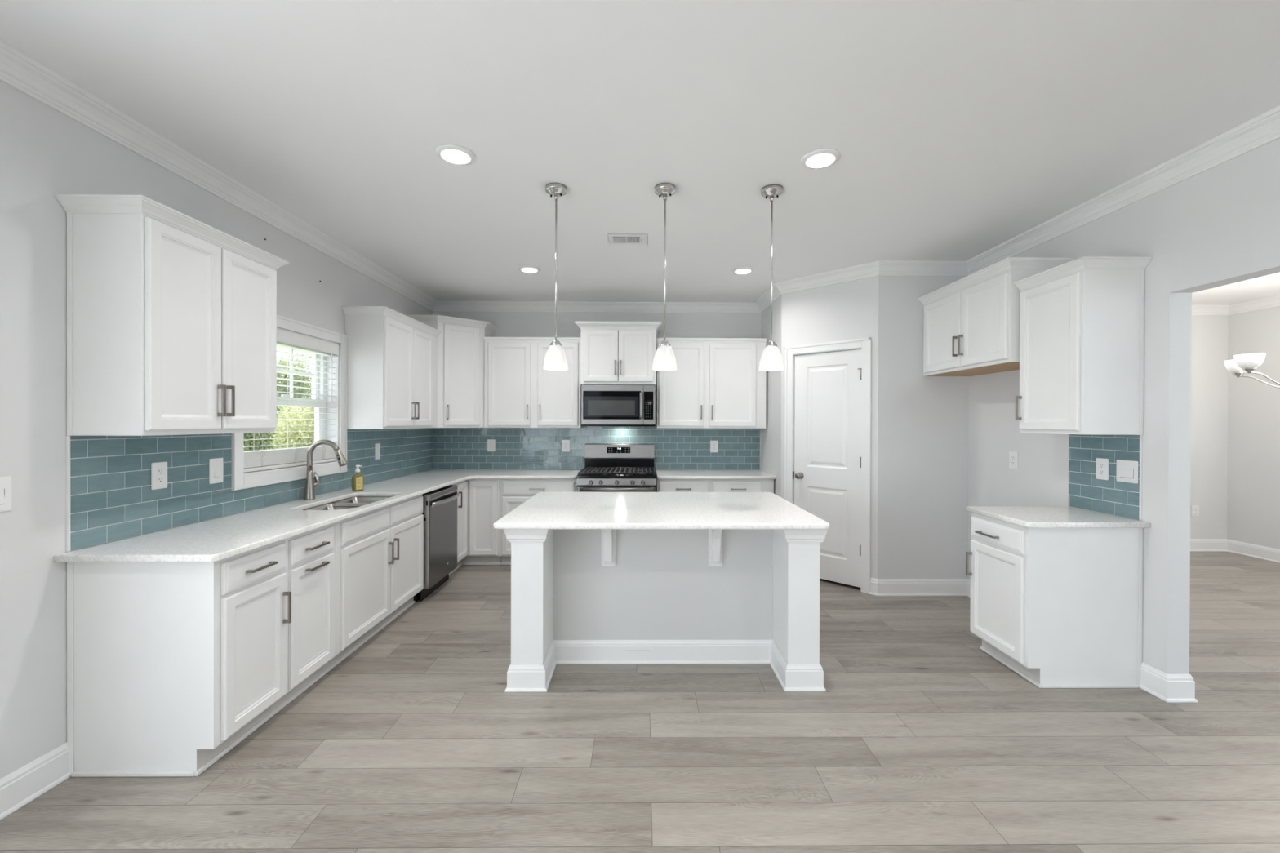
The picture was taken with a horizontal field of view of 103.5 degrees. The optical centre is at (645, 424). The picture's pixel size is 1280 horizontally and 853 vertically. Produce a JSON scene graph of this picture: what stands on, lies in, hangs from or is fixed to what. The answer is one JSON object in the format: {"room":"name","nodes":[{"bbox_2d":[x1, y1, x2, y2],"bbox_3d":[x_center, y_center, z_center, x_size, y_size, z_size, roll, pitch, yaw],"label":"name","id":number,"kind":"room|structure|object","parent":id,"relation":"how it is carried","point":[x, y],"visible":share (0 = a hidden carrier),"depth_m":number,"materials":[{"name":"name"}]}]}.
{"room":"kitchen","nodes":[
{"label":"kitchen","id":0,"kind":"room"},
{"bbox_2d":[0,80,432,778],"bbox_3d":[-2.411,0.046,0.807,0.150,2.775,9.961,0,0,-1],"label":"wall","id":1,"kind":"structure","parent":0,"point":[45,153],"depth_m":1.97,"materials":[{"name":"grey paint"}]},
{"bbox_2d":[0,475,11,511],"bbox_3d":[-2.341,0.255,1.800,0.011,0.128,0.128,0,0,-1],"label":"wall switch","id":2,"kind":"object","parent":1,"relation":"attached to","point":[5,482],"visible":1,"depth_m":1.84,"materials":[{"name":"white plastic"}]},
{"bbox_2d":[0,742,71,820],"bbox_3d":[-2.337,1.361,1.655,0.022,0.137,0.786,0,0,-1],"label":"baseboard","id":3,"kind":"structure","parent":1,"relation":"attached to","point":[22,786],"depth_m":1.93,"materials":[{"name":"paint"}]},
{"bbox_2d":[53,194,288,435],"bbox_3d":[-2.172,-0.433,2.421,0.353,0.957,0.839,0,0,-1],"label":"upper cabinet","id":4,"kind":"object","parent":1,"relation":"attached to","point":[171,315],"visible":1,"depth_m":2.14,"materials":[{"name":"paint"}]},
{"bbox_2d":[66,427,432,551],"bbox_3d":[-2.361,0.276,3.837,0.010,0.471,3.586,0,0,-1],"label":"tile backsplash","id":5,"kind":"structure","parent":1,"relation":"attached to","point":[110,497],"depth_m":2.51,"materials":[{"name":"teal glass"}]},
{"bbox_2d":[151,462,167,489],"bbox_3d":[-2.340,0.247,2.428,0.009,0.128,0.080,0,0,-1],"label":"wall outlet","id":6,"kind":"object","parent":5,"relation":"attached to","point":[158,469],"visible":1,"depth_m":2.42,"materials":[{"name":"white plastic"}]},
{"bbox_2d":[156,468,164,474],"bbox_3d":[-2.336,0.228,2.428,0.002,0.029,0.033,0,0,-1],"label":"receptacle","id":7,"kind":"object","parent":6,"relation":"attached to","point":[159,471],"depth_m":2.43,"materials":[{"name":"white plastic"}]},
{"bbox_2d":[156,476,164,482],"bbox_3d":[-2.337,0.267,2.428,0.002,0.029,0.033,0,0,-1],"label":"receptacle","id":8,"kind":"object","parent":6,"relation":"attached to","point":[159,479],"depth_m":2.43,"materials":[{"name":"white plastic"}]},
{"bbox_2d":[208,457,223,484],"bbox_3d":[-2.342,0.254,2.753,0.011,0.136,0.090,0,0,-1],"label":"wall switch","id":9,"kind":"object","parent":5,"relation":"attached to","point":[215,465],"visible":1,"depth_m":2.75,"materials":[{"name":"white plastic"}]},
{"bbox_2d":[374,443,380,459],"bbox_3d":[-2.358,0.240,4.438,0.011,0.140,0.085,0,0,-1],"label":"wall switch","id":10,"kind":"object","parent":5,"relation":"attached to","point":[377,446],"visible":1,"depth_m":4.43,"materials":[{"name":"white plastic"}]},
{"bbox_2d":[231,314,346,490],"bbox_3d":[-2.425,-0.161,3.411,0.173,1.070,1.100,0,0,-1],"label":"window","id":11,"kind":"structure","parent":1,"relation":"in","point":[339,433],"depth_m":3.72,"materials":[{"name":"paint"}]},
{"bbox_2d":[243,328,338,472],"bbox_3d":[-2.379,-0.161,3.411,0.083,0.890,0.918,0,0,-1],"label":"window blind","id":12,"kind":"object","parent":11,"relation":"attached to","point":[264,460],"visible":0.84,"depth_m":3.41,"materials":[{"name":"white plastic"}]},
{"bbox_2d":[341,306,441,429],"bbox_3d":[-2.192,-0.440,4.471,0.353,0.957,1.108,0,0,-1],"label":"upper cabinet","id":13,"kind":"object","parent":1,"relation":"attached to","point":[392,355],"visible":1,"depth_m":4.02,"materials":[{"name":"paint"}]},
{"bbox_2d":[0,40,1279,312],"bbox_3d":[0.206,-1.285,0.828,5.077,0.098,9.661,0,0,-1],"label":"trim","id":14,"kind":"structure","parent":1,"relation":"attached to","point":[18,70],"depth_m":2.93,"materials":[{"name":"paint"}]},
{"bbox_2d":[0,0,1279,305],"bbox_3d":[2.162,-1.389,0.847,9.288,0.120,9.961,0,0,-1],"label":"ceiling","id":15,"kind":"structure","parent":0,"point":[959,129],"depth_m":2.15,"materials":[{"name":"paint"}]},
{"bbox_2d":[435,143,475,164],"bbox_3d":[-0.946,-1.333,2.511,0.188,0.018,0.188,0,0,-1],"label":"recessed light","id":16,"kind":"object","parent":15,"relation":"in","point":[455,154],"visible":1,"depth_m":2.49,"materials":[{"name":"paint"}]},
{"bbox_2d":[518,265,540,272],"bbox_3d":[-1.011,-1.340,4.381,0.188,0.018,0.188,0,0,-1],"label":"recessed light","id":17,"kind":"object","parent":15,"relation":"in","point":[527,268],"visible":1,"depth_m":4.35,"materials":[{"name":"paint"}]},
{"bbox_2d":[543,182,568,370],"bbox_3d":[-0.510,-0.828,2.864,0.140,1.029,0.140,0,0,-1],"label":"pendant light","id":18,"kind":"object","parent":15,"relation":"hanging from","point":[555,359],"visible":1,"depth_m":2.83,"materials":[{"name":"white glass"}]},
{"bbox_2d":[607,233,647,244],"bbox_3d":[-0.129,-1.338,3.659,0.284,0.013,0.196,0,0,-1],"label":"ceiling vent","id":19,"kind":"object","parent":15,"relation":"in","point":[613,238],"visible":1,"depth_m":3.64,"materials":[{"name":"metal"}]},
{"bbox_2d":[652,182,676,370],"bbox_3d":[0.108,-0.826,2.862,0.140,1.029,0.140,0,0,-1],"label":"pendant light","id":20,"kind":"object","parent":15,"relation":"hanging from","point":[664,359],"visible":1,"depth_m":2.83,"materials":[{"name":"white glass"}]},
{"bbox_2d":[732,266,754,274],"bbox_3d":[0.847,-1.335,4.399,0.188,0.018,0.188,0,0,-1],"label":"recessed light","id":21,"kind":"object","parent":15,"relation":"in","point":[740,270],"visible":1,"depth_m":4.36,"materials":[{"name":"paint"}]},
{"bbox_2d":[758,184,783,371],"bbox_3d":[0.717,-0.825,2.876,0.140,1.029,0.140,0,0,-1],"label":"pendant light","id":22,"kind":"object","parent":15,"relation":"hanging from","point":[771,360],"visible":1,"depth_m":2.85,"materials":[{"name":"white glass"}]},
{"bbox_2d":[800,148,840,168],"bbox_3d":[0.879,-1.329,2.539,0.188,0.018,0.188,0,0,-1],"label":"recessed light","id":23,"kind":"object","parent":15,"relation":"in","point":[821,157],"visible":1,"depth_m":2.51,"materials":[{"name":"paint"}]},
{"bbox_2d":[1223,353,1279,388],"bbox_3d":[5.356,-0.788,4.113,0.959,1.084,0.966,0,0,-1],"label":"chandelier","id":24,"kind":"object","parent":15,"relation":"hanging from","point":[1246,362],"visible":1,"depth_m":4.14,"materials":[{"name":"white glass"}]},
{"bbox_2d":[0,551,1279,852],"bbox_3d":[2.154,1.506,0.857,9.028,0.120,9.701,0,0,-1],"label":"floor","id":25,"kind":"structure","parent":0,"point":[918,739],"depth_m":2.19,"materials":[{"name":"grey wood"}]},
{"bbox_2d":[66,539,291,777],"bbox_3d":[-2.029,0.990,2.254,0.643,0.880,0.425,0,0,-1],"label":"base cabinet","id":26,"kind":"object","parent":25,"relation":"on","point":[171,666],"visible":0.96,"depth_m":2.06,"materials":[{"name":"paint"}]},
{"bbox_2d":[271,523,335,715],"bbox_3d":[-2.033,0.988,2.670,0.643,0.880,0.405,0,0,-1],"label":"base cabinet","id":27,"kind":"object","parent":25,"relation":"on","point":[310,556],"visible":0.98,"depth_m":2.64,"materials":[{"name":"paint"}]},
{"bbox_2d":[323,494,423,674],"bbox_3d":[-2.041,0.986,3.445,0.643,0.880,1.143,0,0,-1],"label":"base cabinet","id":28,"kind":"object","parent":25,"relation":"on","point":[380,552],"visible":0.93,"depth_m":3.28,"materials":[{"name":"paint"}]},
{"bbox_2d":[413,484,459,602],"bbox_3d":[-1.998,0.988,4.323,0.658,0.867,0.618,0,0,-1],"label":"dishwasher","id":29,"kind":"object","parent":25,"relation":"on","point":[439,513],"visible":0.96,"depth_m":4.21,"materials":[{"name":"silver metal"}]},
{"bbox_2d":[448,479,502,575],"bbox_3d":[-1.920,0.980,5.142,0.918,0.880,1.004,0,0,-1],"label":"base cabinet","id":30,"kind":"object","parent":25,"relation":"on","point":[478,500],"visible":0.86,"depth_m":5.02,"materials":[{"name":"paint"}]},
{"bbox_2d":[53,469,580,562],"bbox_3d":[-1.523,0.530,3.828,1.687,0.030,3.639,0,0,-1],"label":"countertop","id":31,"kind":"structure","parent":30,"relation":"on","point":[220,539],"depth_m":2.62,"materials":[{"name":"white stone"}]},
{"bbox_2d":[303,439,348,500],"bbox_3d":[-2.186,0.309,3.473,0.291,0.409,0.118,0,0,-1],"label":"kitchen faucet","id":32,"kind":"object","parent":31,"relation":"on","point":[309,491],"visible":1,"depth_m":3.43,"materials":[{"name":"silver metal"}]},
{"bbox_2d":[303,497,390,510],"bbox_3d":[-1.988,0.635,3.405,0.390,0.180,0.750,0,0,-1],"label":"sink","id":33,"kind":"object","parent":31,"relation":"in","point":[353,502],"visible":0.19,"depth_m":3.48,"materials":[{"name":"silver metal"}]},
{"bbox_2d":[351,465,364,491],"bbox_3d":[-2.207,0.413,3.865,0.059,0.199,0.070,0,0,37],"label":"soap bottle","id":34,"kind":"object","parent":31,"relation":"on","point":[357,479],"visible":1,"depth_m":3.84,"materials":[{"name":"yellow plastic"}]},
{"bbox_2d":[499,478,577,564],"bbox_3d":[-1.078,0.982,5.318,0.766,0.880,0.668,0,0,-1],"label":"base cabinet","id":35,"kind":"object","parent":25,"relation":"on","point":[513,492],"visible":0.35,"depth_m":5.02,"materials":[{"name":"paint"}]},
{"bbox_2d":[576,444,656,492],"bbox_3d":[-0.290,0.823,5.248,0.778,1.202,0.766,0,0,-1],"label":"gas stove","id":36,"kind":"object","parent":25,"relation":"on","point":[608,468],"visible":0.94,"depth_m":5.34,"materials":[{"name":"silver metal"}]},
{"bbox_2d":[577,486,656,492],"bbox_3d":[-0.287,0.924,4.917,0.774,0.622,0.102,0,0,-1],"label":"oven","id":37,"kind":"object","parent":36,"relation":"in","point":[580,489],"depth_m":4.87,"materials":[{"name":"silver metal"}]},
{"bbox_2d":[577,470,656,478],"bbox_3d":[-0.289,0.515,5.252,0.778,0.033,0.636,0,0,-1],"label":"cooktop","id":38,"kind":"object","parent":36,"relation":"in","point":[582,473],"depth_m":4.97,"materials":[{"name":"black metal"}]},
{"bbox_2d":[503,528,828,692],"bbox_3d":[0.103,0.992,3.249,1.737,0.878,1.112,0,0,-1],"label":"kitchen island","id":39,"kind":"object","parent":25,"relation":"on","point":[579,596],"visible":0.75,"depth_m":3.03,"materials":[{"name":"paint"}]},
{"bbox_2d":[493,492,830,529],"bbox_3d":[0.081,0.535,3.250,1.783,0.032,1.215,0,0,-1],"label":"island countertop","id":40,"kind":"structure","parent":39,"relation":"on","point":[544,510],"depth_m":2.98,"materials":[{"name":"white stone"}]},
{"bbox_2d":[655,476,710,492],"bbox_3d":[0.377,0.986,5.332,0.536,0.880,0.668,0,0,-1],"label":"base cabinet","id":41,"kind":"object","parent":25,"relation":"on","point":[662,485],"visible":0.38,"depth_m":5.03,"materials":[{"name":"paint"}]},
{"bbox_2d":[710,479,773,493],"bbox_3d":[0.963,0.988,5.338,0.634,0.880,0.668,0,0,-1],"label":"base cabinet","id":42,"kind":"object","parent":25,"relation":"on","point":[716,485],"visible":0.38,"depth_m":5.04,"materials":[{"name":"paint"}]},
{"bbox_2d":[655,470,776,479],"bbox_3d":[0.703,0.531,5.338,1.185,0.030,0.662,0,0,-1],"label":"countertop","id":43,"kind":"structure","parent":42,"relation":"on","point":[660,474],"depth_m":5.16,"materials":[{"name":"white stone"}]},
{"bbox_2d":[965,512,1142,688],"bbox_3d":[2.373,0.999,2.990,0.684,0.880,0.484,0,0,-1],"label":"base cabinet","id":44,"kind":"object","parent":25,"relation":"on","point":[1057,607],"visible":0.96,"depth_m":2.76,"materials":[{"name":"paint"}]},
{"bbox_2d":[965,506,1151,528],"bbox_3d":[2.386,0.543,2.976,0.662,0.030,0.527,0,0,-1],"label":"countertop","id":45,"kind":"structure","parent":44,"relation":"on","point":[1027,517],"depth_m":2.85,"materials":[{"name":"white stone"}]},
{"bbox_2d":[760,294,782,497],"bbox_3d":[1.348,0.041,5.264,0.100,2.775,0.821,0,0,-1],"label":"wall","id":46,"kind":"structure","parent":0,"point":[771,436],"depth_m":5.14,"materials":[{"name":"grey paint"}]},
{"bbox_2d":[781,275,878,578],"bbox_3d":[1.658,0.044,4.574,0.898,2.775,0.100,0,0,44],"label":"wall","id":47,"kind":"structure","parent":0,"point":[847,310],"depth_m":4.44,"materials":[{"name":"grey paint"}]},
{"bbox_2d":[784,337,871,594],"bbox_3d":[1.704,0.293,4.628,0.797,2.278,0.360,0,0,44],"label":"door","id":48,"kind":"structure","parent":47,"relation":"in","point":[828,384],"depth_m":4.50,"materials":[{"name":"paint"}]},
{"bbox_2d":[432,311,1228,538],"bbox_3d":[2.185,0.042,5.758,9.138,2.775,0.150,0,0,-1],"label":"wall","id":49,"kind":"structure","parent":0,"point":[1210,333],"depth_m":5.72,"materials":[{"name":"grey paint"}]},
{"bbox_2d":[406,315,497,427],"bbox_3d":[-2.016,-0.521,5.308,0.721,1.115,0.659,0,0,-1],"label":"upper cabinet","id":50,"kind":"object","parent":49,"relation":"attached to","point":[460,341],"visible":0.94,"depth_m":5.16,"materials":[{"name":"paint"}]},
{"bbox_2d":[484,337,584,427],"bbox_3d":[-1.194,-0.438,5.454,1.014,0.952,0.384,0,0,-1],"label":"upper cabinet","id":51,"kind":"object","parent":49,"relation":"attached to","point":[519,393],"visible":0.95,"depth_m":5.31,"materials":[{"name":"paint"}]},
{"bbox_2d":[433,423,759,470],"bbox_3d":[-0.547,0.251,5.652,3.657,0.518,0.009,0,0,-1],"label":"tile backsplash","id":52,"kind":"structure","parent":49,"relation":"attached to","point":[454,448],"depth_m":5.65,"materials":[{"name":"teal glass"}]},
{"bbox_2d":[487,439,495,451],"bbox_3d":[-1.725,0.237,5.632,0.088,0.134,0.009,0,0,-1],"label":"wall outlet","id":53,"kind":"object","parent":52,"relation":"attached to","point":[491,442],"visible":1,"depth_m":5.63,"materials":[{"name":"white plastic"}]},
{"bbox_2d":[561,440,569,451],"bbox_3d":[-0.895,0.241,5.640,0.088,0.134,0.009,0,0,-1],"label":"wall outlet","id":54,"kind":"object","parent":52,"relation":"attached to","point":[565,443],"visible":1,"depth_m":5.64,"materials":[{"name":"white plastic"}]},
{"bbox_2d":[710,440,718,452],"bbox_3d":[0.767,0.250,5.657,0.088,0.134,0.009,0,0,-1],"label":"wall outlet","id":55,"kind":"object","parent":52,"relation":"attached to","point":[713,444],"visible":1,"depth_m":5.65,"materials":[{"name":"white plastic"}]},
{"bbox_2d":[574,320,661,385],"bbox_3d":[-0.283,-0.728,5.389,0.880,0.638,0.529,0,0,-1],"label":"upper cabinet","id":56,"kind":"object","parent":49,"relation":"attached to","point":[612,353],"visible":0.99,"depth_m":5.17,"materials":[{"name":"paint"}]},
{"bbox_2d":[581,384,655,426],"bbox_3d":[-0.282,-0.189,5.382,0.756,0.426,0.529,0,0,-1],"label":"microwave","id":57,"kind":"object","parent":56,"relation":"attached to","point":[601,405],"visible":1,"depth_m":5.16,"materials":[{"name":"silver metal"}]},
{"bbox_2d":[656,337,766,428],"bbox_3d":[0.696,-0.433,5.473,1.156,0.952,0.384,0,0,-1],"label":"upper cabinet","id":58,"kind":"object","parent":49,"relation":"attached to","point":[716,383],"visible":0.98,"depth_m":5.33,"materials":[{"name":"paint"}]},
{"bbox_2d":[1191,505,1199,516],"bbox_3d":[6.231,0.986,5.721,0.090,0.130,0.009,0,0,-1],"label":"wall outlet","id":59,"kind":"object","parent":49,"relation":"attached to","point":[1194,508],"visible":1,"depth_m":5.72,"materials":[{"name":"white plastic"}]},
{"bbox_2d":[877,275,968,578],"bbox_3d":[2.325,0.047,4.278,0.764,2.775,0.100,0,0,-1],"label":"wall","id":60,"kind":"structure","parent":0,"point":[923,421],"depth_m":4.23,"materials":[{"name":"grey paint"}]},
{"bbox_2d":[869,577,970,597],"bbox_3d":[2.299,1.367,3.759,0.818,0.137,1.024,0,0,-1],"label":"baseboard","id":61,"kind":"structure","parent":60,"relation":"attached to","point":[878,587],"depth_m":4.22,"materials":[{"name":"paint"}]},
{"bbox_2d":[968,137,1279,674],"bbox_3d":[2.799,0.060,0.858,0.116,2.775,9.661,0,0,-1],"label":"wall","id":62,"kind":"structure","parent":0,"point":[1219,225],"depth_m":2.65,"materials":[{"name":"grey paint"}]},
{"bbox_2d":[918,257,1076,376],"bbox_3d":[2.493,-0.725,3.702,0.440,0.656,1.042,0,0,-1],"label":"upper cabinet","id":63,"kind":"object","parent":62,"relation":"attached to","point":[971,322],"visible":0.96,"depth_m":3.53,"materials":[{"name":"paint"}]},
{"bbox_2d":[1008,451,1017,469],"bbox_3d":[2.707,0.267,3.716,0.009,0.130,0.086,0,0,-1],"label":"wall outlet","id":64,"kind":"object","parent":62,"relation":"attached to","point":[1013,455],"visible":1,"depth_m":3.71,"materials":[{"name":"white plastic"}]},
{"bbox_2d":[1013,256,1152,435],"bbox_3d":[2.527,-0.422,2.963,0.384,0.957,0.505,0,0,-1],"label":"upper cabinet","id":65,"kind":"object","parent":62,"relation":"attached to","point":[1082,319],"visible":1,"depth_m":2.76,"materials":[{"name":"paint"}]},
{"bbox_2d":[1068,434,1142,520],"bbox_3d":[2.713,0.293,2.999,0.010,0.471,0.469,0,0,-1],"label":"tile backsplash","id":66,"kind":"structure","parent":62,"relation":"attached to","point":[1111,496],"depth_m":2.99,"materials":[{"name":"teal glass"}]},
{"bbox_2d":[1096,457,1108,479],"bbox_3d":[2.706,0.265,2.992,0.009,0.126,0.080,0,0,-1],"label":"wall outlet","id":67,"kind":"object","parent":66,"relation":"attached to","point":[1102,464],"visible":1,"depth_m":2.99,"materials":[{"name":"white plastic"}]},
{"bbox_2d":[1098,462,1104,468],"bbox_3d":[2.703,0.246,2.991,0.002,0.029,0.033,0,0,-1],"label":"receptacle","id":68,"kind":"object","parent":67,"relation":"attached to","point":[1101,465],"depth_m":2.99,"materials":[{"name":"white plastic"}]},
{"bbox_2d":[1098,469,1104,475],"bbox_3d":[2.703,0.285,2.992,0.002,0.029,0.033,0,0,-1],"label":"receptacle","id":69,"kind":"object","parent":67,"relation":"attached to","point":[1101,472],"depth_m":2.99,"materials":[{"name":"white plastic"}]},
{"bbox_2d":[1115,459,1137,484],"bbox_3d":[2.707,0.266,2.840,0.011,0.124,0.126,0,0,-1],"label":"wall switch","id":70,"kind":"object","parent":66,"relation":"attached to","point":[1126,470],"visible":1,"depth_m":2.83,"materials":[{"name":"white plastic"}]},
{"bbox_2d":[1138,538,1279,702],"bbox_3d":[4.681,1.383,0.881,3.933,0.137,9.661,0,0,-1],"label":"baseboard","id":71,"kind":"object","parent":62,"relation":"attached to","point":[1170,688],"visible":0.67,"depth_m":2.72,"materials":[{"name":"paint"}]},
{"bbox_2d":[1191,294,1279,315],"bbox_3d":[4.758,-1.272,0.873,3.795,0.098,9.661,0,0,-1],"label":"trim","id":72,"kind":"structure","parent":62,"relation":"attached to","point":[1273,301],"depth_m":5.61,"materials":[{"name":"paint"}]},
{"bbox_2d":[1226,306,1279,549],"bbox_3d":[6.726,0.071,0.897,0.150,2.775,9.661,0,0,-1],"label":"wall","id":73,"kind":"structure","parent":0,"point":[1253,477],"depth_m":5.47,"materials":[{"name":"grey paint"}]},
{"label":"outside","id":74,"kind":"structure","parent":0,"visible":0},
{"bbox_3d":[-21.576,1.621,21.095,37.272,0.020,37.400,0,0,-1],"label":"lawn","id":75,"kind":"structure","parent":74,"visible":0},
{"bbox_2d":[243,356,311,451],"bbox_3d":[-9.820,-0.022,12.674,2.812,3.386,2.692,0,0,-26],"label":"tree","id":76,"kind":"object","parent":75,"relation":"on","point":[246,442],"visible":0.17,"depth_m":12.39,"materials":[{"name":"green plant"}]},
{"bbox_2d":[271,395,314,448],"bbox_3d":[-5.513,0.332,9.363,2.865,2.725,2.348,0,0,31],"label":"tree","id":77,"kind":"object","parent":75,"relation":"on","point":[301,436],"visible":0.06,"depth_m":8.64,"materials":[{"name":"green plant"}]},
{"bbox_2d":[276,350,311,416],"bbox_3d":[-12.383,-0.593,18.624,5.552,4.474,3.689,0,0,-24],"label":"tree","id":78,"kind":"object","parent":75,"relation":"on","point":[278,407],"visible":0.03,"depth_m":18.23,"materials":[{"name":"green plant"}]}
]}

